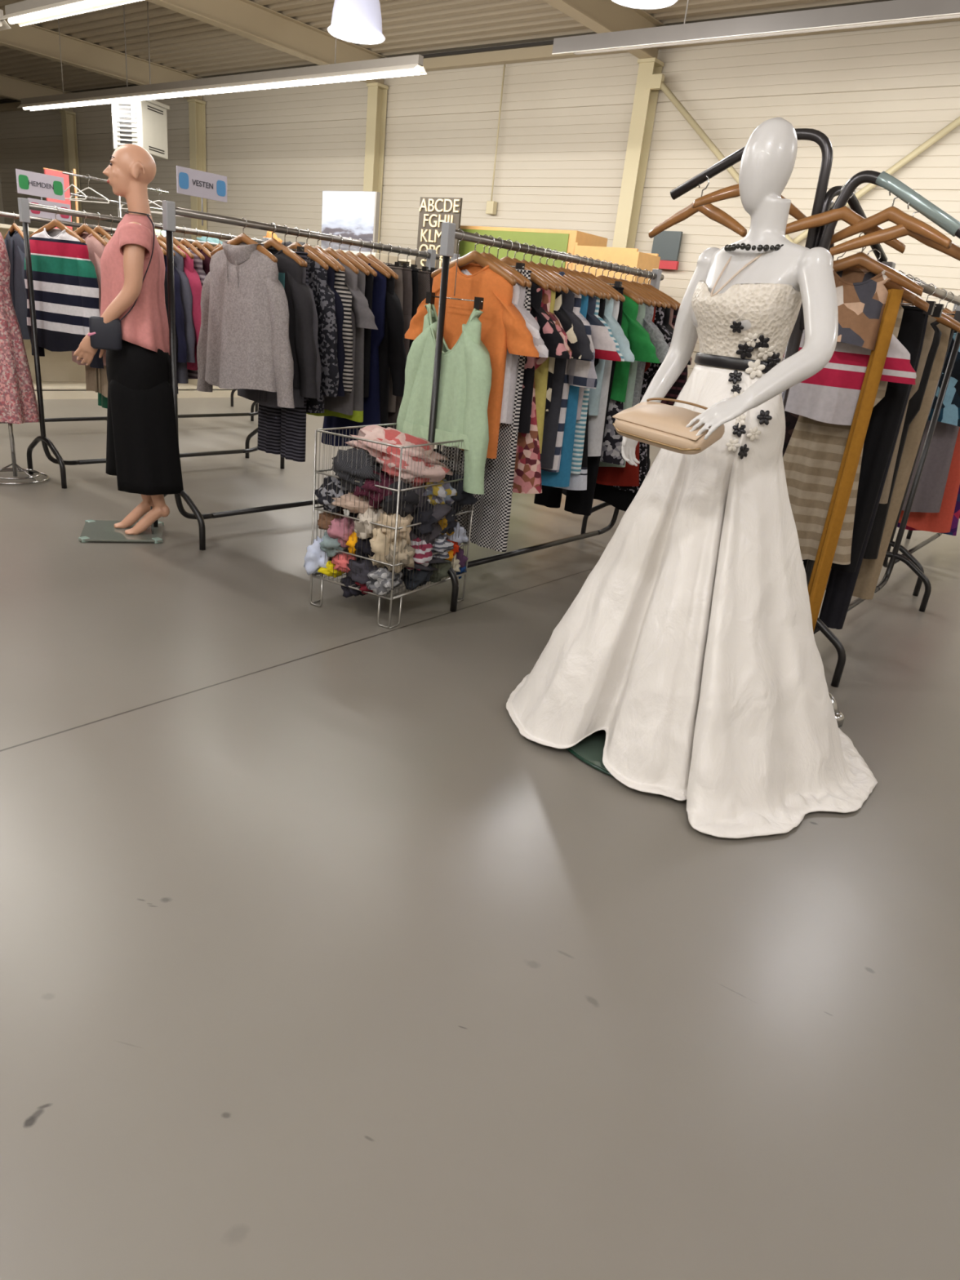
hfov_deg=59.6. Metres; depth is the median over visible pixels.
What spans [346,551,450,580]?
crumpled cloth
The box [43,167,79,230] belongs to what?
banner
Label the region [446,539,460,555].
crumpled cloth
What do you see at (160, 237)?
wooden hanger
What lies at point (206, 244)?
wooden hanger
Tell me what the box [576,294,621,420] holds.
t-shirt
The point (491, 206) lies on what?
junction box
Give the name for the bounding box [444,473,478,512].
crumpled cloth
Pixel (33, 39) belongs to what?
beam
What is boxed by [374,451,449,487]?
crumpled cloth
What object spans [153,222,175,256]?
wooden hanger
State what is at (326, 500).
crumpled cloth
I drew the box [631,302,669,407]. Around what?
t-shirt
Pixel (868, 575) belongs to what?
trousers
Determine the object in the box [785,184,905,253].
wooden hanger
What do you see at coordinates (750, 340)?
flower
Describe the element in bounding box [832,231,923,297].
wooden hanger
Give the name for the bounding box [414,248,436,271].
hanger
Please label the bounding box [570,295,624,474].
t-shirt
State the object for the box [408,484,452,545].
crumpled cloth
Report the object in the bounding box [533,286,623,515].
trousers
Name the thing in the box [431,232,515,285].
wooden hanger
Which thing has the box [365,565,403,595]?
crumpled cloth
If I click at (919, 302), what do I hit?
wooden hanger
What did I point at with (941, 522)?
dress
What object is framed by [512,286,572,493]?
dress
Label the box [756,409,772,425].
flower
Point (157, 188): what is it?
hanger
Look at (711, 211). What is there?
wooden hanger
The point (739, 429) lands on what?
flower
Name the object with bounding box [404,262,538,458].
t-shirt
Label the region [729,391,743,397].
flower
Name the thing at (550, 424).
t-shirt
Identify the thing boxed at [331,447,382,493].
crumpled cloth
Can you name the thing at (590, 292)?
wooden hanger
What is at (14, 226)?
wooden hanger
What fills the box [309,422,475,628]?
wire basket
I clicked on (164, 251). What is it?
wooden hanger
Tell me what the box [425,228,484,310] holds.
hanger
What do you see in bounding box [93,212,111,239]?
wooden hanger
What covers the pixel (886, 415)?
trousers
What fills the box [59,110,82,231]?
column
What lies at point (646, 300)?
wooden hanger
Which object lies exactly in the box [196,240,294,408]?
sweater
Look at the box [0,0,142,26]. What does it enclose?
batten
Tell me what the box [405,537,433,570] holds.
crumpled cloth
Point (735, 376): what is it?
flower
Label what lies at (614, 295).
wooden hanger
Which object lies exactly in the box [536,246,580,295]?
wooden hanger
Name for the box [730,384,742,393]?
flower
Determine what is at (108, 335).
shoulder bag
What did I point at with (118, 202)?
stand
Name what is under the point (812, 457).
skirt
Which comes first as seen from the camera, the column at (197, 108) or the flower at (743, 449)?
the flower at (743, 449)
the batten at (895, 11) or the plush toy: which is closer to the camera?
the batten at (895, 11)
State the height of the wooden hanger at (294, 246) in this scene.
0.187 m
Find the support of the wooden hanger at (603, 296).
hanging from the rack at (449, 233)
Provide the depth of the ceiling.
12.65 m
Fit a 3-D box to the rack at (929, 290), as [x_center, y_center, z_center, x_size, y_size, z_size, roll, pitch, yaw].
[1.819,-0.768,3.760,0.448,1.545,1.582,22,26,34]
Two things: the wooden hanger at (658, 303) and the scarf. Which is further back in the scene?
the wooden hanger at (658, 303)
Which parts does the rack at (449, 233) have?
post, foot frame, hanging rail, foot frame, post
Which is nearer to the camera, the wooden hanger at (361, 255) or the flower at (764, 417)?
the flower at (764, 417)
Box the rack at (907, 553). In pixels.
[882,303,959,595]
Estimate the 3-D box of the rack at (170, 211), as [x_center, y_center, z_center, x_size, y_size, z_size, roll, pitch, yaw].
[-0.901,-1.428,4.652,0.448,1.545,1.822,22,26,34]
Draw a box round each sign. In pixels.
[15,168,65,200]
[27,197,71,222]
[176,165,226,226]
[651,231,682,270]
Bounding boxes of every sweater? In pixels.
[24,227,103,368]
[71,231,106,365]
[185,246,206,378]
[195,248,210,275]
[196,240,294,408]
[266,248,317,398]
[306,256,338,413]
[316,255,345,396]
[333,268,353,392]
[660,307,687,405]
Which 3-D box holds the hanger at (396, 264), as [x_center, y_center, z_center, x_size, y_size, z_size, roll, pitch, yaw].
[-0.564,-2.162,4.711,0.300,0.139,0.024,18,24,26]
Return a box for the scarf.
[807,288,903,632]
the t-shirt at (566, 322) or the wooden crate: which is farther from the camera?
the wooden crate
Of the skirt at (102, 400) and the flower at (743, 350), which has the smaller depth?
the flower at (743, 350)
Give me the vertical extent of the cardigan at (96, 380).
0.922 m
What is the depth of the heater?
12.31 m
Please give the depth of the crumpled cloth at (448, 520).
3.56 m
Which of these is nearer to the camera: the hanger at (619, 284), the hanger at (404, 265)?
the hanger at (619, 284)
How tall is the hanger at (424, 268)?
0.139 m
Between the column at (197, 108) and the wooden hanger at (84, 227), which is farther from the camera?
the column at (197, 108)
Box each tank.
[306,260,365,422]
[357,261,373,397]
[534,288,555,453]
[541,293,588,487]
[587,297,619,456]
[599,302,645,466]
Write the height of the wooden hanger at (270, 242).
0.187 m
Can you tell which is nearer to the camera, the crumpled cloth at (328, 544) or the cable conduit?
the crumpled cloth at (328, 544)
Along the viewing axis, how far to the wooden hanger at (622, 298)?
4.02 m
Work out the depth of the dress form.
4.77 m
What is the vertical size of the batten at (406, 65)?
1.435 m
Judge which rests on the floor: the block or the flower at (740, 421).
the block
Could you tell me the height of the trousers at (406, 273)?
0.985 m
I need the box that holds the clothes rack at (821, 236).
[670,128,959,727]
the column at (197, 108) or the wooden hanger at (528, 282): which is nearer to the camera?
the wooden hanger at (528, 282)
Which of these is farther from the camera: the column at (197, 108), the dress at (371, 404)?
the column at (197, 108)
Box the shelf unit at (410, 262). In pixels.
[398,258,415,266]
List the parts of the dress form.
leg, leg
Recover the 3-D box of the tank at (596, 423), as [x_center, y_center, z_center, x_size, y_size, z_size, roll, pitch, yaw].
[0.481,-1.364,4.239,0.435,0.822,0.140,21,26,33]
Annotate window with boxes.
[320,191,380,253]
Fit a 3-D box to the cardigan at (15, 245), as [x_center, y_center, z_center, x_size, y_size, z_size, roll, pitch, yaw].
[-3.313,-2.556,6.034,0.139,0.722,0.619,-13,28,-40]
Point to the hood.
(242, 254)
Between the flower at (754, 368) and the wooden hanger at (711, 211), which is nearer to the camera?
the flower at (754, 368)
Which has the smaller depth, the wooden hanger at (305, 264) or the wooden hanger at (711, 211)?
the wooden hanger at (711, 211)
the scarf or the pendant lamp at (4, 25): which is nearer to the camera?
the scarf
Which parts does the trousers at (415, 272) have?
leg, seat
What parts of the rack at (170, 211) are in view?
foot frame, post, hanging rail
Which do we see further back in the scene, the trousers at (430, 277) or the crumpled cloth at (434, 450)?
the trousers at (430, 277)
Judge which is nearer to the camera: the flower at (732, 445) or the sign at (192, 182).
the flower at (732, 445)
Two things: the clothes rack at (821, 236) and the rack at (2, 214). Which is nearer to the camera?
the clothes rack at (821, 236)
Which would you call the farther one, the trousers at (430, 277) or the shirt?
the trousers at (430, 277)
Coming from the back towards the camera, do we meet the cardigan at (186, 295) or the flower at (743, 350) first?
the cardigan at (186, 295)
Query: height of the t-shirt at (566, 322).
0.571 m
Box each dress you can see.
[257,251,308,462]
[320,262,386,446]
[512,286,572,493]
[553,298,605,490]
[562,306,690,511]
[595,306,655,486]
[600,399,624,465]
[610,306,672,493]
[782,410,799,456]
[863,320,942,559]
[879,315,937,503]
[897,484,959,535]
[898,426,959,533]
[902,420,959,512]
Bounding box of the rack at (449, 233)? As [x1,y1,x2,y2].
[427,222,663,612]
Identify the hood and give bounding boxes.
[222,240,264,265]
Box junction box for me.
[485,200,497,214]
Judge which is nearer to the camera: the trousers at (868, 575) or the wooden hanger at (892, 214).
the wooden hanger at (892, 214)
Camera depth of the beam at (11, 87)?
18.57 m
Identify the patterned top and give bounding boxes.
[804,267,891,350]
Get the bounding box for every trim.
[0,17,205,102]
[0,17,959,111]
[0,40,553,103]
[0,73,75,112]
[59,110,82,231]
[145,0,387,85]
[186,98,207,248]
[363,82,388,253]
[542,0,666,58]
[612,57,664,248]
[644,73,664,90]
[661,81,795,244]
[792,115,959,244]
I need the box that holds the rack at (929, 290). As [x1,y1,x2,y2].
[804,261,959,687]
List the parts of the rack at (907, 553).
foot frame, foot frame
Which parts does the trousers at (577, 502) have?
leg, leg, seat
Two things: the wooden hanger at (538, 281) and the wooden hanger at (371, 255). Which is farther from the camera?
the wooden hanger at (371, 255)
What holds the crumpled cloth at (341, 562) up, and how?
in the wire basket
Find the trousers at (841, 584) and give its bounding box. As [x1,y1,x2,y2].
[803,315,928,629]
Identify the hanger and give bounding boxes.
[4,212,23,239]
[29,205,85,243]
[64,170,86,199]
[69,173,109,204]
[73,210,107,246]
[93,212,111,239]
[120,200,162,213]
[148,187,184,217]
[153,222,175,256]
[156,222,186,257]
[160,246,166,255]
[173,231,194,258]
[179,226,204,260]
[191,228,211,257]
[196,230,216,251]
[210,217,277,262]
[213,231,222,248]
[262,222,304,266]
[262,225,307,266]
[270,225,304,252]
[286,226,328,270]
[294,229,338,271]
[313,231,345,271]
[324,233,359,274]
[334,235,369,275]
[345,236,377,276]
[355,238,391,278]
[366,240,398,279]
[378,242,401,266]
[382,245,417,269]
[386,244,408,268]
[386,247,428,274]
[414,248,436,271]
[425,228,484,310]
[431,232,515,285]
[471,234,526,287]
[486,235,531,288]
[497,236,524,269]
[500,239,548,290]
[512,240,556,292]
[520,242,561,292]
[528,244,568,293]
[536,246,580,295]
[544,248,587,296]
[551,249,594,297]
[558,251,602,298]
[565,252,605,299]
[572,254,611,300]
[579,255,619,301]
[586,257,625,302]
[595,258,622,287]
[596,260,639,304]
[606,261,643,305]
[611,262,651,306]
[618,264,656,306]
[624,265,661,307]
[630,266,666,308]
[635,267,670,308]
[640,269,677,310]
[647,270,680,308]
[648,175,746,238]
[692,183,806,219]
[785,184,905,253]
[829,202,959,261]
[830,191,951,248]
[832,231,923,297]
[852,246,915,303]
[867,248,929,312]
[897,270,936,315]
[900,274,944,317]
[900,277,959,333]
[916,280,959,323]
[923,283,959,322]
[938,288,954,317]
[943,291,955,314]
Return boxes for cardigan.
[4,230,30,339]
[84,234,109,397]
[158,242,186,394]
[173,249,195,383]
[177,245,202,370]
[237,266,321,407]
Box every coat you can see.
[163,254,177,362]
[378,264,406,428]
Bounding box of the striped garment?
[442,268,531,551]
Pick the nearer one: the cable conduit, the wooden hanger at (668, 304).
the wooden hanger at (668, 304)
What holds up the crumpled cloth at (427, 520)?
in the wire basket
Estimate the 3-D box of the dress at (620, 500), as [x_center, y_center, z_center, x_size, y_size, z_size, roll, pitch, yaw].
[0.770,-1.325,4.658,0.777,1.142,0.150,23,27,35]
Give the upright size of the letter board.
1.100 m
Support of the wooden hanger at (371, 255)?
hanging from the rack at (170, 211)
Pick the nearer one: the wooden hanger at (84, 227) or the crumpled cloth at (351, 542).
the crumpled cloth at (351, 542)
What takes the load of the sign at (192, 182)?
attached to the rack at (24, 206)
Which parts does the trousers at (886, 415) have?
leg, seat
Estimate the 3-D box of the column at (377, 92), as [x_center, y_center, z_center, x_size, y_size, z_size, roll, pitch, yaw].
[-1.911,-7.037,14.547,0.260,4.460,0.250,22,26,34]
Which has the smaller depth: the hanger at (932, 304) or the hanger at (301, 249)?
the hanger at (932, 304)
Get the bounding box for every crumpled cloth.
[303,536,328,574]
[315,475,348,515]
[317,509,344,529]
[317,560,345,577]
[319,531,348,557]
[327,516,354,547]
[330,553,355,573]
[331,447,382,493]
[332,492,382,513]
[340,577,365,597]
[345,425,453,475]
[345,532,359,555]
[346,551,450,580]
[346,556,380,584]
[348,512,358,520]
[353,471,395,508]
[354,507,384,539]
[354,537,374,559]
[355,582,373,594]
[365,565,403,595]
[368,525,398,568]
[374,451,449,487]
[375,511,413,543]
[378,480,418,517]
[385,537,415,573]
[400,563,433,590]
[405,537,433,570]
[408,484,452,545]
[409,500,437,537]
[421,478,457,506]
[429,559,451,582]
[431,532,453,559]
[433,448,456,472]
[437,506,457,535]
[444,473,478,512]
[444,549,453,561]
[445,521,468,545]
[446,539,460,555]
[446,552,460,577]
[456,546,468,567]
[456,565,466,578]
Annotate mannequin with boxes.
[73,143,183,543]
[506,117,877,838]
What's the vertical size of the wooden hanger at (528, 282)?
0.187 m
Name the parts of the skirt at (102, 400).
panel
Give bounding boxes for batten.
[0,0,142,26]
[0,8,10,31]
[17,18,426,111]
[551,0,959,54]
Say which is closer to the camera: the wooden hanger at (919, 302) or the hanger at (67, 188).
the wooden hanger at (919, 302)
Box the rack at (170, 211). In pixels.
[153,200,439,550]
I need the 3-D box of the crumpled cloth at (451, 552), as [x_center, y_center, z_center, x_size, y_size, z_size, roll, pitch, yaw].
[-0.154,-0.377,3.655,0.086,0.093,0.085,4,22,-6]
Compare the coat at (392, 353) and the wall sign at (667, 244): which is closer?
the coat at (392, 353)
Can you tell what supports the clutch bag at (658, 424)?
attached to the mannequin at (686, 664)
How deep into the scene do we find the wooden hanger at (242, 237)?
4.03 m
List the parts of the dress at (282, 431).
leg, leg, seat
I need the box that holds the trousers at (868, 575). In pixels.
[825,316,953,599]
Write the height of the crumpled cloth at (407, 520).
0.145 m
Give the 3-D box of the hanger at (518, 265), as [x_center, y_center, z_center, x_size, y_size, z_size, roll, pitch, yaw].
[0.075,-1.620,3.526,0.300,0.139,0.024,24,27,37]
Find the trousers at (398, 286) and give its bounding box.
[387,266,403,412]
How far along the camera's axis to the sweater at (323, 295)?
4.27 m
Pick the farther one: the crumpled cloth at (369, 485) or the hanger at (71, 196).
the hanger at (71, 196)
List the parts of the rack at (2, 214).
hanging rail, post, foot frame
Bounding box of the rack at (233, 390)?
[231,389,257,412]
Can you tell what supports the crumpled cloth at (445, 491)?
in the wire basket
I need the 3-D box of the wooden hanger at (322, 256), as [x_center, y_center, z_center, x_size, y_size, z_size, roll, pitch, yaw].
[-0.897,-2.024,4.337,0.430,0.187,0.028,19,25,28]
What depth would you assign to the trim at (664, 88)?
10.65 m
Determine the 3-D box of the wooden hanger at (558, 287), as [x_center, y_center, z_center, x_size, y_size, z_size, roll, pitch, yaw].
[0.189,-1.638,3.669,0.430,0.187,0.028,23,27,37]
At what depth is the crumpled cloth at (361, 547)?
3.38 m
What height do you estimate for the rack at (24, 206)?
1.545 m
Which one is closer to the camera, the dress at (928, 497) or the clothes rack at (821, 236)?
the clothes rack at (821, 236)
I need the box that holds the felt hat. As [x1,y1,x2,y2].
[196,235,222,248]
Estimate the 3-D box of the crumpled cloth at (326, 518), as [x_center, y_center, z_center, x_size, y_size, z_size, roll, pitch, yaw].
[-0.614,-0.505,3.495,0.128,0.124,0.114,0,22,-15]
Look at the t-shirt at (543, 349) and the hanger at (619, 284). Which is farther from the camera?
the hanger at (619, 284)
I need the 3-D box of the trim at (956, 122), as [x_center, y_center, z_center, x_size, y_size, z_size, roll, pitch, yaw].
[4.010,-4.986,10.244,4.796,4.006,0.076,22,26,34]
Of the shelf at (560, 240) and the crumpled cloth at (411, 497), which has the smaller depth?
the crumpled cloth at (411, 497)
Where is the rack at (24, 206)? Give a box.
[17,197,284,488]
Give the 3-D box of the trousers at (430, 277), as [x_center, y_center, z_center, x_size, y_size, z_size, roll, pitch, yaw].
[-0.438,-1.717,5.132,0.360,1.005,0.096,17,24,26]
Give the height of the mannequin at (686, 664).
1.782 m
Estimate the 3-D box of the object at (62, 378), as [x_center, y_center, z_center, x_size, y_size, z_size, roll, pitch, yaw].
[-3.192,-3.488,9.264,0.470,1.500,5.000,22,26,34]
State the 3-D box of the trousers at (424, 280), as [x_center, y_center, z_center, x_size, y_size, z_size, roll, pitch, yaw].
[-0.470,-1.793,5.041,0.362,0.805,0.088,17,24,26]
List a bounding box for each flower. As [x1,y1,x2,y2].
[725,438,740,452]
[728,369,742,384]
[729,320,744,333]
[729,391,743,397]
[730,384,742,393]
[732,422,746,437]
[734,413,746,428]
[735,342,754,359]
[737,444,749,459]
[743,333,759,347]
[745,359,765,378]
[746,426,761,441]
[753,334,769,348]
[756,342,774,360]
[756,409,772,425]
[767,351,781,367]
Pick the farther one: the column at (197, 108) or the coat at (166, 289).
the column at (197, 108)
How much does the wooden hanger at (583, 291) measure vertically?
0.187 m
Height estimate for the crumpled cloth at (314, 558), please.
0.159 m
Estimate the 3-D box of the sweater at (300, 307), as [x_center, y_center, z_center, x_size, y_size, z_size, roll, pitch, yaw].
[-1.071,-1.635,4.286,0.683,0.678,0.147,20,25,31]
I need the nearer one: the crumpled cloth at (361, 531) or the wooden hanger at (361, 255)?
the crumpled cloth at (361, 531)
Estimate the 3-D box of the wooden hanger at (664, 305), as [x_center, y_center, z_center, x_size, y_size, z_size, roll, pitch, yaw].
[0.797,-1.857,4.395,0.430,0.187,0.028,22,27,35]
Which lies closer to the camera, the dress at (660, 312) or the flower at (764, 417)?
the flower at (764, 417)
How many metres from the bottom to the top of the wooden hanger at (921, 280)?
0.187 m
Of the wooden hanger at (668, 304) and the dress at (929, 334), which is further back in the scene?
the wooden hanger at (668, 304)
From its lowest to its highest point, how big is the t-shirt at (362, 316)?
0.802 m
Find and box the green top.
[395,302,492,494]
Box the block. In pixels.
[323,248,397,264]
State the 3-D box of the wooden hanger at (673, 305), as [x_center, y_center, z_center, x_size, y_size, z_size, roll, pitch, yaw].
[0.873,-1.884,4.486,0.430,0.187,0.028,22,27,35]
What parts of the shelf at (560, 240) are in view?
green panel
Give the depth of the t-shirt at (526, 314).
3.52 m
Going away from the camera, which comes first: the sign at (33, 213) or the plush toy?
the sign at (33, 213)
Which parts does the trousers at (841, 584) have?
leg, seat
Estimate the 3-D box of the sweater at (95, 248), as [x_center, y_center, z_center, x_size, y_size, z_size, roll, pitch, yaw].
[-2.314,-2.014,4.975,0.642,0.741,0.137,20,25,31]
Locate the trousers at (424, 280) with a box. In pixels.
[417,270,430,306]
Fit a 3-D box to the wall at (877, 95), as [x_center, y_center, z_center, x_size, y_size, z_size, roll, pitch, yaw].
[-0.822,-7.070,13.846,31.000,5.260,0.022,22,26,34]
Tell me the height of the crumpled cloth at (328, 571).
0.075 m
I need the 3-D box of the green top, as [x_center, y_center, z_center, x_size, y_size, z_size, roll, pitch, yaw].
[-0.152,-1.038,3.554,0.554,0.727,0.145,22,26,34]
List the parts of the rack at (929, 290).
post, foot frame, foot frame, post, hanging rail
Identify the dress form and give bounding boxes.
[0,232,48,484]
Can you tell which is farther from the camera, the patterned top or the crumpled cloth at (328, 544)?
the crumpled cloth at (328, 544)
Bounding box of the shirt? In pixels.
[541,271,597,472]
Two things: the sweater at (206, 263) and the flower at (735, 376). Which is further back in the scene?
the sweater at (206, 263)
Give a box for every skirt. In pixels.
[97,235,112,408]
[782,305,903,564]
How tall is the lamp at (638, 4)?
1.500 m
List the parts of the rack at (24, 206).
foot frame, post, hanging rail, post, foot frame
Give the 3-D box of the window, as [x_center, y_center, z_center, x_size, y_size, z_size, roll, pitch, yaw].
[-1.849,-5.917,11.859,1.110,0.770,0.070,22,26,34]
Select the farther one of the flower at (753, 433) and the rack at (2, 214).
the rack at (2, 214)
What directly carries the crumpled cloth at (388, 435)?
in the wire basket
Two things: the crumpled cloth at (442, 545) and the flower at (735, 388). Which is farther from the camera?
the crumpled cloth at (442, 545)
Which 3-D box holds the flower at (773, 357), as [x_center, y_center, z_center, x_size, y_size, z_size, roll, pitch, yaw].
[0.795,-0.757,2.264,0.045,0.039,0.010,-2,23,-21]
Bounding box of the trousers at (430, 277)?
[429,271,433,292]
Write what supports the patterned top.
hanging from the wooden hanger at (861, 259)
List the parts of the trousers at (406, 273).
leg, seat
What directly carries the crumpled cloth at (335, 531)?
in the wire basket
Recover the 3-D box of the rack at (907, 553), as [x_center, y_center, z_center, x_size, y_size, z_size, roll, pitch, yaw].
[2.916,-1.222,5.215,0.448,1.545,1.732,22,26,34]
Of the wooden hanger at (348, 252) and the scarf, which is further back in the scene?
the wooden hanger at (348, 252)
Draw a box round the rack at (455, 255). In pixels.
[436,253,650,469]
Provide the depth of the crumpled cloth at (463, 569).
3.77 m
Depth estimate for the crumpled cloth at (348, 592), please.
3.48 m
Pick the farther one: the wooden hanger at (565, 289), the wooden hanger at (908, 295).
the wooden hanger at (565, 289)
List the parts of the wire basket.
corner leg, corner leg, corner leg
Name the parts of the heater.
suspension rod, suspension rod, plate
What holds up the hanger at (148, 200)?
hanging from the stand
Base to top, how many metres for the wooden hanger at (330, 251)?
0.187 m
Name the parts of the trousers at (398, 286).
leg, seat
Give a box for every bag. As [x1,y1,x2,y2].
[88,213,154,350]
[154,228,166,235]
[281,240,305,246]
[612,397,724,454]
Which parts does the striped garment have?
leg, leg, seat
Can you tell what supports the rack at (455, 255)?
on the floor
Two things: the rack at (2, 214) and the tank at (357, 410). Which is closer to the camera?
the tank at (357, 410)
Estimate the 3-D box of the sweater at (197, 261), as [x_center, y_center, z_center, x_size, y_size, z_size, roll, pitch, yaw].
[-1.925,-2.135,5.475,0.606,0.801,0.138,23,27,37]
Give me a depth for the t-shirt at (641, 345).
4.13 m
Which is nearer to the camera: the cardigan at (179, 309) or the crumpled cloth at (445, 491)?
the crumpled cloth at (445, 491)
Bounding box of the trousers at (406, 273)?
[387,267,412,429]
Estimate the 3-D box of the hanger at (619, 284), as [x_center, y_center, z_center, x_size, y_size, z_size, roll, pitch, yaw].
[0.569,-1.798,4.116,0.300,0.139,0.024,19,25,30]
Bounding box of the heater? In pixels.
[111,0,169,159]
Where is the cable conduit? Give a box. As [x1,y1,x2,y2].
[490,64,505,200]
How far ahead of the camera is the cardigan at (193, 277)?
5.20 m
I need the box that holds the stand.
[62,171,168,217]
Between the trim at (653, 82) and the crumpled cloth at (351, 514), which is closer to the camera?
the crumpled cloth at (351, 514)
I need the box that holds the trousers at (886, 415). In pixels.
[802,306,925,573]
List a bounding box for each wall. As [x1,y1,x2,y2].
[0,21,959,380]
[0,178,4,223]
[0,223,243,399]
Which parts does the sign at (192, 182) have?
sign stem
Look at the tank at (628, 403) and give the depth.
4.33 m
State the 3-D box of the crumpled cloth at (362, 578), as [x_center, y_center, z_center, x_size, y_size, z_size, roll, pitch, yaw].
[-0.488,-0.291,3.474,0.235,0.130,0.142,22,26,34]
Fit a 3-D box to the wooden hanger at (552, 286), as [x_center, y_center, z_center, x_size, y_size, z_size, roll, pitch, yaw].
[0.147,-1.626,3.626,0.430,0.187,0.028,18,24,26]
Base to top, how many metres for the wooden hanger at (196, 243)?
0.187 m
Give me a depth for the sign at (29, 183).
5.95 m
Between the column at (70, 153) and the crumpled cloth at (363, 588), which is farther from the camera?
the column at (70, 153)
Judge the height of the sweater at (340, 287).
0.680 m
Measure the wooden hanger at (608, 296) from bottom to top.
0.187 m
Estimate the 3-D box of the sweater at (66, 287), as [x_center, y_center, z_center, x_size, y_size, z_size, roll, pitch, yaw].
[-2.418,-1.987,4.845,0.673,0.717,0.197,16,24,23]
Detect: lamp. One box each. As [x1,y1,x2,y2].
[327,0,385,44]
[611,0,677,8]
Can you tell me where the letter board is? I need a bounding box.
[415,196,462,271]
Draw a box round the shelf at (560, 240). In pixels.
[458,225,607,270]
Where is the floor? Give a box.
[0,397,959,1279]
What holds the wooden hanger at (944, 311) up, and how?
hanging from the rack at (929, 290)
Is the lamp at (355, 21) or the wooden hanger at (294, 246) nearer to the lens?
the wooden hanger at (294, 246)
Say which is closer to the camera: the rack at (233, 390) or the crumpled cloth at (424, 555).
the crumpled cloth at (424, 555)
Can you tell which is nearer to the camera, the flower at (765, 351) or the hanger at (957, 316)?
the flower at (765, 351)
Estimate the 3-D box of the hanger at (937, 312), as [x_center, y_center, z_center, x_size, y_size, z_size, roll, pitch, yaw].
[1.589,-1.296,3.139,0.300,0.139,0.024,21,26,32]
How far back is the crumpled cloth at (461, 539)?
3.66 m
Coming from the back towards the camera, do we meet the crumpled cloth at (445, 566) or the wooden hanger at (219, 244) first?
the wooden hanger at (219, 244)
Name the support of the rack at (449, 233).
on the floor
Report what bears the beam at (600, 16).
attached to the wall at (877, 95)
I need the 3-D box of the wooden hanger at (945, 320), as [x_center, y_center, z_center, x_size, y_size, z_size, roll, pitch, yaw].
[1.665,-1.305,3.247,0.430,0.187,0.028,18,24,27]
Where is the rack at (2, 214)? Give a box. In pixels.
[0,211,257,423]
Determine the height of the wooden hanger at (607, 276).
0.187 m
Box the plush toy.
[262,231,282,243]
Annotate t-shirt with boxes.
[324,257,377,415]
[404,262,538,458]
[460,269,548,422]
[503,283,546,423]
[518,280,570,433]
[540,289,593,469]
[545,290,581,411]
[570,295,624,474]
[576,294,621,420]
[588,297,635,415]
[609,293,659,402]
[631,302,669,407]
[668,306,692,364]
[781,329,916,425]
[928,330,959,426]
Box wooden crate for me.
[572,242,660,284]
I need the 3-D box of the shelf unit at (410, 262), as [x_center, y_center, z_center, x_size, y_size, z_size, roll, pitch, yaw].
[-2.727,-5.279,13.537,4.700,1.780,0.470,22,26,34]
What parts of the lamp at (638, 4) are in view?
lamp shade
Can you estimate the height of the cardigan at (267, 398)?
0.761 m
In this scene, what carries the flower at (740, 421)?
on the mannequin at (686, 664)
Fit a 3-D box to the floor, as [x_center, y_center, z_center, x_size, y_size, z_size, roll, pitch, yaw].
[-6.870,-2.517,7.953,31.000,0.100,18.400,22,26,34]
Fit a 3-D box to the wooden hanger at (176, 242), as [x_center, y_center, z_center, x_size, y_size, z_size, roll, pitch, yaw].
[-1.927,-2.504,5.256,0.430,0.187,0.028,23,27,35]
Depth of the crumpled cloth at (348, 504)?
3.35 m
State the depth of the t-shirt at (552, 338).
3.53 m
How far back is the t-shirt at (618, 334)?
3.97 m
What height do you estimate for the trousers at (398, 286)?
0.785 m
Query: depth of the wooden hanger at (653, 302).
4.25 m
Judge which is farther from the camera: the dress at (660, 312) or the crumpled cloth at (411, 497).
the dress at (660, 312)
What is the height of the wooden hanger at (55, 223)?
0.187 m
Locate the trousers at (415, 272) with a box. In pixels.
[408,269,418,350]
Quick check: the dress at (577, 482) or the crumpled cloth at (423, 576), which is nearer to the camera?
the crumpled cloth at (423, 576)
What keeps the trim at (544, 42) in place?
attached to the wall at (877, 95)
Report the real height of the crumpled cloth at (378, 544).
0.220 m
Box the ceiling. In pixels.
[0,0,893,101]
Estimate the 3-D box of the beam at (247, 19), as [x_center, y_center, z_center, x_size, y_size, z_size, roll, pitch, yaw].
[-7.329,-7.243,6.899,0.200,0.397,18.380,22,26,34]
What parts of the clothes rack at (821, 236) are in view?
arm, post, arm, leg, arm, arm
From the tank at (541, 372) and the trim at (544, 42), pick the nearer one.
the tank at (541, 372)
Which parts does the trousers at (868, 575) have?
leg, seat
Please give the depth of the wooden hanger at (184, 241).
5.26 m
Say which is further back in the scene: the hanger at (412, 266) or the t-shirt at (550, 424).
the hanger at (412, 266)
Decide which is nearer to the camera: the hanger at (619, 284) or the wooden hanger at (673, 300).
the hanger at (619, 284)

